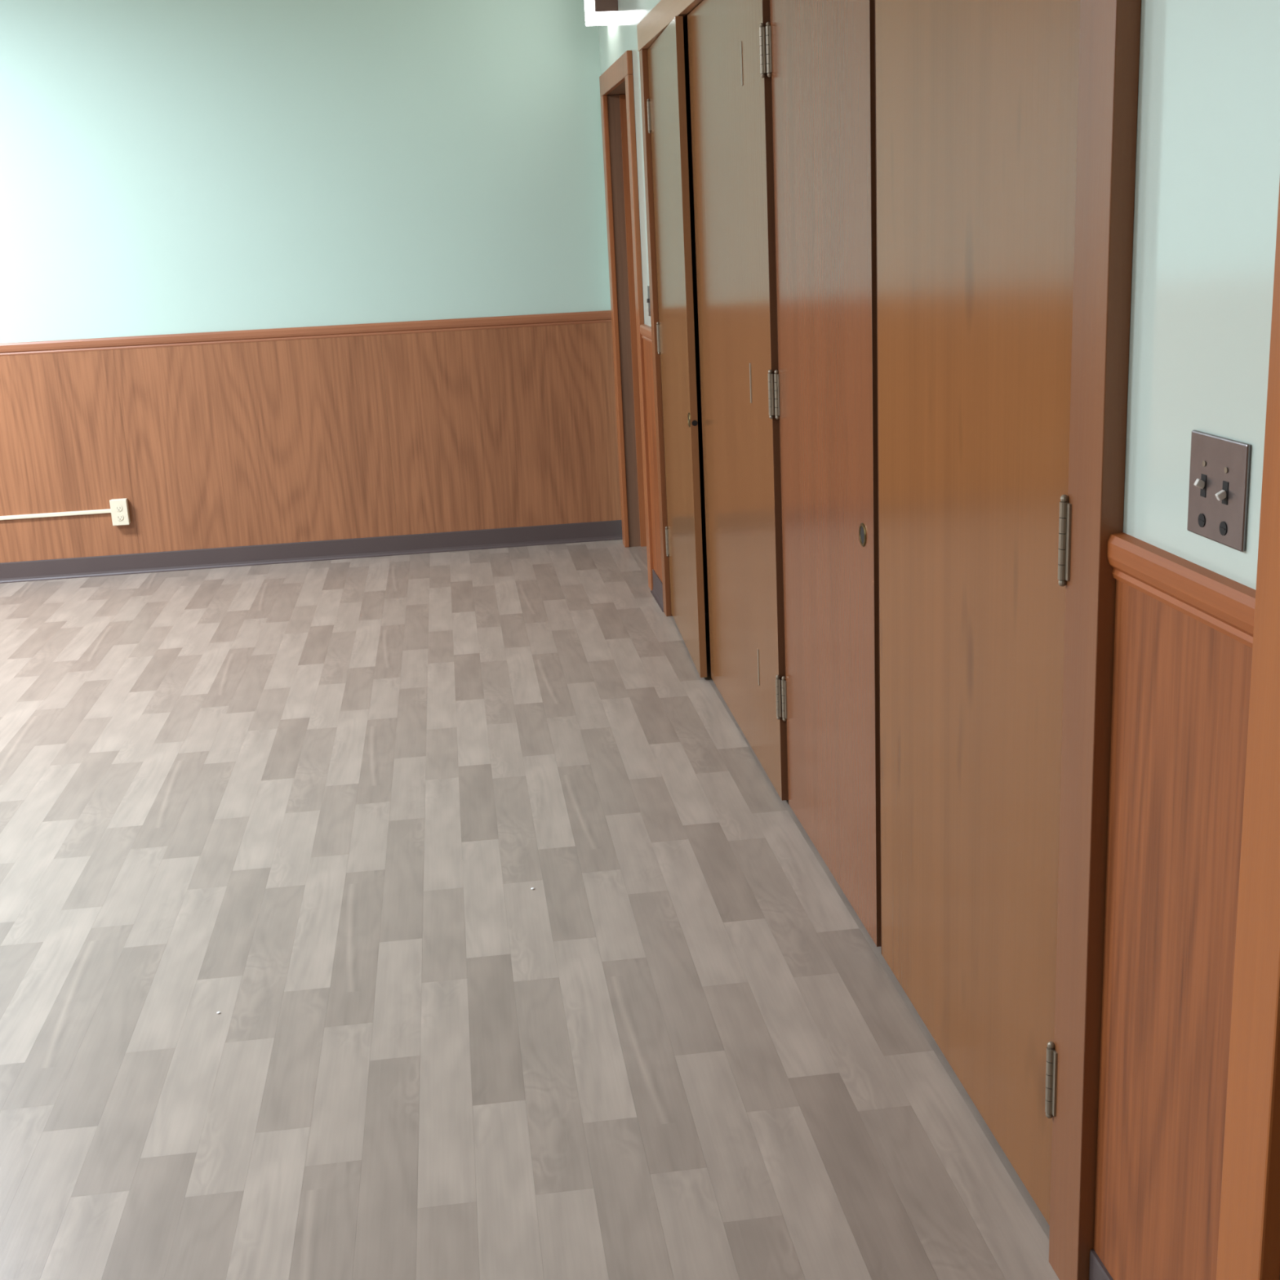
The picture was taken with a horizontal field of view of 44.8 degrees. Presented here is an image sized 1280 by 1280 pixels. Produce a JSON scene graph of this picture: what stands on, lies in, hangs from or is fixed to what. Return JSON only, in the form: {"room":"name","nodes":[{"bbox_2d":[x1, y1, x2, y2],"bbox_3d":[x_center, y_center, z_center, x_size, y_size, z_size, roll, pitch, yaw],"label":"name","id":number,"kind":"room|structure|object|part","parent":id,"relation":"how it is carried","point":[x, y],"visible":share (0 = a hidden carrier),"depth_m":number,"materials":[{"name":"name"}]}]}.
{"room":"empty community room","nodes":[
{"label":"empty community room","id":0,"kind":"room"},
{"bbox_2d":[0,0,621,563],"bbox_3d":[-3.090,-1.746,7.023,7.500,3.020,0.130,-4,15,-6],"label":"wall","id":1,"kind":"structure","parent":0,"point":[167,166],"depth_m":7.17,"materials":[{"name":"green paint"}]},
{"bbox_2d":[0,508,111,519],"bbox_3d":[-4.218,-0.475,7.133,3.491,0.018,0.015,-4,15,-6],"label":"cable raceway","id":2,"kind":"object","parent":1,"relation":"attached to","point":[108,510],"visible":1,"depth_m":7.29,"materials":[{"name":"beige plastic"}]},
{"bbox_3d":[-3.008,-0.793,7.221,1.219,1.072,0.010,-4,15,-6],"label":"wainscot panel","id":3,"kind":"part","parent":1,"relation":"part of","materials":[{"name":"brown wood"}]},
{"bbox_2d":[109,497,130,525],"bbox_3d":[-2.450,-0.604,7.316,0.077,0.123,0.044,-4,15,-6],"label":"wall outlet","id":4,"kind":"object","parent":1,"relation":"attached to","point":[119,508],"visible":1,"depth_m":7.30,"materials":[{"name":"beige plastic"}]},
{"bbox_2d":[115,504,122,511],"bbox_3d":[-2.448,-0.620,7.291,0.032,0.032,0.003,-4,15,-6],"label":"receptacle","id":5,"kind":"object","parent":4,"relation":"attached to","point":[117,507],"depth_m":7.29,"materials":[{"name":"beige plastic"}]},
{"bbox_2d":[116,513,123,520],"bbox_3d":[-2.446,-0.578,7.302,0.032,0.032,0.003,-4,15,-6],"label":"receptacle","id":6,"kind":"object","parent":4,"relation":"attached to","point":[119,516],"depth_m":7.30,"materials":[{"name":"beige plastic"}]},
{"bbox_3d":[-1.799,-0.887,7.355,1.219,1.072,0.010,-4,15,-6],"label":"wainscot panel","id":7,"kind":"part","parent":1,"relation":"part of","materials":[{"name":"brown wood"}]},
{"bbox_2d":[0,310,611,355],"bbox_3d":[-3.403,-1.288,7.034,6.610,0.056,0.020,-4,15,-6],"label":"trim","id":8,"kind":"structure","parent":1,"relation":"attached to","point":[605,316],"depth_m":7.23,"materials":[{"name":"brown wood"}]},
{"bbox_2d":[0,520,622,583],"bbox_3d":[-3.355,-0.291,7.299,6.610,0.095,0.026,-4,15,-6],"label":"baseboard","id":9,"kind":"structure","parent":1,"relation":"attached to","point":[474,540],"depth_m":7.49,"materials":[{"name":"plastic"}]},
{"bbox_3d":[-0.650,-0.977,7.482,1.099,1.072,0.010,-4,15,-6],"label":"wainscot panel","id":10,"kind":"part","parent":1,"relation":"part of","materials":[{"name":"brown wood"}]},
{"bbox_2d":[0,539,1059,1279],"bbox_3d":[-2.419,1.044,2.568,7.220,0.120,10.213,-4,15,-6],"label":"floor","id":11,"kind":"structure","parent":0,"point":[318,807],"depth_m":3.30,"materials":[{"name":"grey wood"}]},
{"bbox_2d":[636,0,1141,1279],"bbox_3d":[0.611,-0.669,3.939,0.650,2.195,4.181,-4,15,-6],"label":"closet","id":12,"kind":"object","parent":11,"relation":"on","point":[890,242],"visible":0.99,"depth_m":2.68,"materials":[{"name":"brown wood"}]},
{"bbox_3d":[0.126,-0.997,5.407,0.022,2.089,0.913,-4,15,-4],"label":"door","id":13,"kind":"part","parent":12,"relation":"part of","materials":[{"name":"brown wood"}]},
{"bbox_3d":[0.270,-0.732,4.396,0.022,2.089,1.177,-4,15,-6],"label":"door","id":14,"kind":"part","parent":12,"relation":"part of","materials":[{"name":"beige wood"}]},
{"bbox_3d":[0.406,-0.471,3.397,0.022,2.089,0.850,-4,15,-6],"label":"door","id":15,"kind":"part","parent":12,"relation":"part of","materials":[{"name":"brown wood"}]},
{"bbox_3d":[0.445,-0.211,3.108,0.002,0.048,0.048,-4,15,-6],"label":"cup pull","id":16,"kind":"part","parent":12,"relation":"part of","materials":[{"name":"gold metal"}]},
{"bbox_2d":[860,526,864,542],"bbox_3d":[0.446,-0.211,3.109,0.001,0.036,0.036,-4,15,-6],"label":"door pull","id":17,"kind":"object","parent":12,"relation":"on","point":[862,528],"depth_m":3.11,"materials":[{"name":"silver metal"}]},
{"bbox_3d":[0.525,-0.233,2.486,0.022,2.089,0.976,-4,15,-6],"label":"door","id":18,"kind":"part","parent":12,"relation":"part of","materials":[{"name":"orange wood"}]},
{"bbox_2d":[598,0,1279,1279],"bbox_3d":[0.543,-0.694,2.449,0.128,3.020,10.113,-4,15,-6],"label":"wall","id":19,"kind":"structure","parent":0,"point":[1207,157],"depth_m":1.76,"materials":[{"name":"green paint"}]},
{"bbox_2d":[584,0,617,26],"bbox_3d":[-0.167,-2.719,6.480,0.097,0.242,0.403,-4,15,-6],"label":"wall light","id":20,"kind":"object","parent":19,"relation":"attached to","point":[597,12],"visible":1,"depth_m":6.38,"materials":[{"name":"white plastic"}]},
{"bbox_2d":[599,50,653,590],"bbox_3d":[0.017,-1.379,6.784,0.172,2.148,1.046,-4,15,-6],"label":"door frame","id":21,"kind":"structure","parent":19,"relation":"in","point":[617,109],"depth_m":7.09,"materials":[{"name":"brown wood"}]},
{"bbox_3d":[-0.115,-1.450,7.244,0.022,2.060,0.094,-4,15,-6],"label":"casing leg","id":22,"kind":"part","parent":21,"relation":"part of","materials":[{"name":"brown wood"}]},
{"bbox_3d":[0.005,-1.211,6.330,0.022,2.060,0.094,-4,15,-6],"label":"casing leg","id":23,"kind":"part","parent":21,"relation":"part of","materials":[{"name":"brown wood"}]},
{"bbox_2d":[640,324,652,342],"bbox_3d":[0.033,-1.201,6.096,0.020,0.056,0.371,-4,15,-6],"label":"trim","id":24,"kind":"structure","parent":19,"relation":"attached to","point":[645,330],"depth_m":6.11,"materials":[{"name":"brown wood"}]},
{"bbox_2d":[646,285,650,315],"bbox_3d":[0.034,-1.316,6.032,0.014,0.115,0.075,-4,15,-6],"label":"light switch","id":25,"kind":"object","parent":19,"relation":"attached to","point":[648,286],"visible":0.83,"depth_m":6.03,"materials":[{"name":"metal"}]},
{"bbox_3d":[0.063,-0.678,6.241,0.008,1.072,0.377,-4,15,-6],"label":"wainscot panel","id":26,"kind":"part","parent":19,"relation":"part of","materials":[{"name":"brown wood"}]},
{"bbox_2d":[650,568,663,612],"bbox_3d":[0.078,-0.205,6.363,0.026,0.095,0.370,-4,15,-6],"label":"baseboard","id":27,"kind":"structure","parent":19,"relation":"attached to","point":[657,591],"depth_m":6.38,"materials":[{"name":"plastic"}]},
{"bbox_2d":[1088,1248,1113,1279],"bbox_3d":[0.651,0.939,1.995,0.026,0.095,0.365,-4,15,-6],"label":"baseboard","id":28,"kind":"structure","parent":19,"relation":"attached to","point":[1097,1270],"depth_m":2.14,"materials":[{"name":"plastic"}]},
{"bbox_3d":[0.637,0.466,1.872,0.008,1.072,0.359,-4,15,-6],"label":"wainscot panel","id":29,"kind":"part","parent":19,"relation":"part of","materials":[{"name":"brown wood"}]},
{"bbox_2d":[1106,532,1255,648],"bbox_3d":[0.606,-0.058,1.729,0.020,0.056,0.367,-4,15,-6],"label":"trim","id":30,"kind":"structure","parent":19,"relation":"attached to","point":[1225,605],"depth_m":1.71,"materials":[{"name":"brown wood"}]},
{"bbox_2d":[1186,430,1251,551],"bbox_3d":[0.609,-0.160,1.649,0.016,0.112,0.122,-4,15,-6],"label":"light switch","id":31,"kind":"object","parent":19,"relation":"attached to","point":[1220,471],"visible":1,"depth_m":1.64,"materials":[{"name":"metal"}]},
{"bbox_2d":[1216,179,1279,1279],"bbox_3d":[0.767,0.120,1.062,0.174,2.148,1.055,-4,15,-6],"label":"door","id":32,"kind":"structure","parent":19,"relation":"in","point":[1249,1240],"depth_m":1.59,"materials":[{"name":"brown wood"}]}
]}

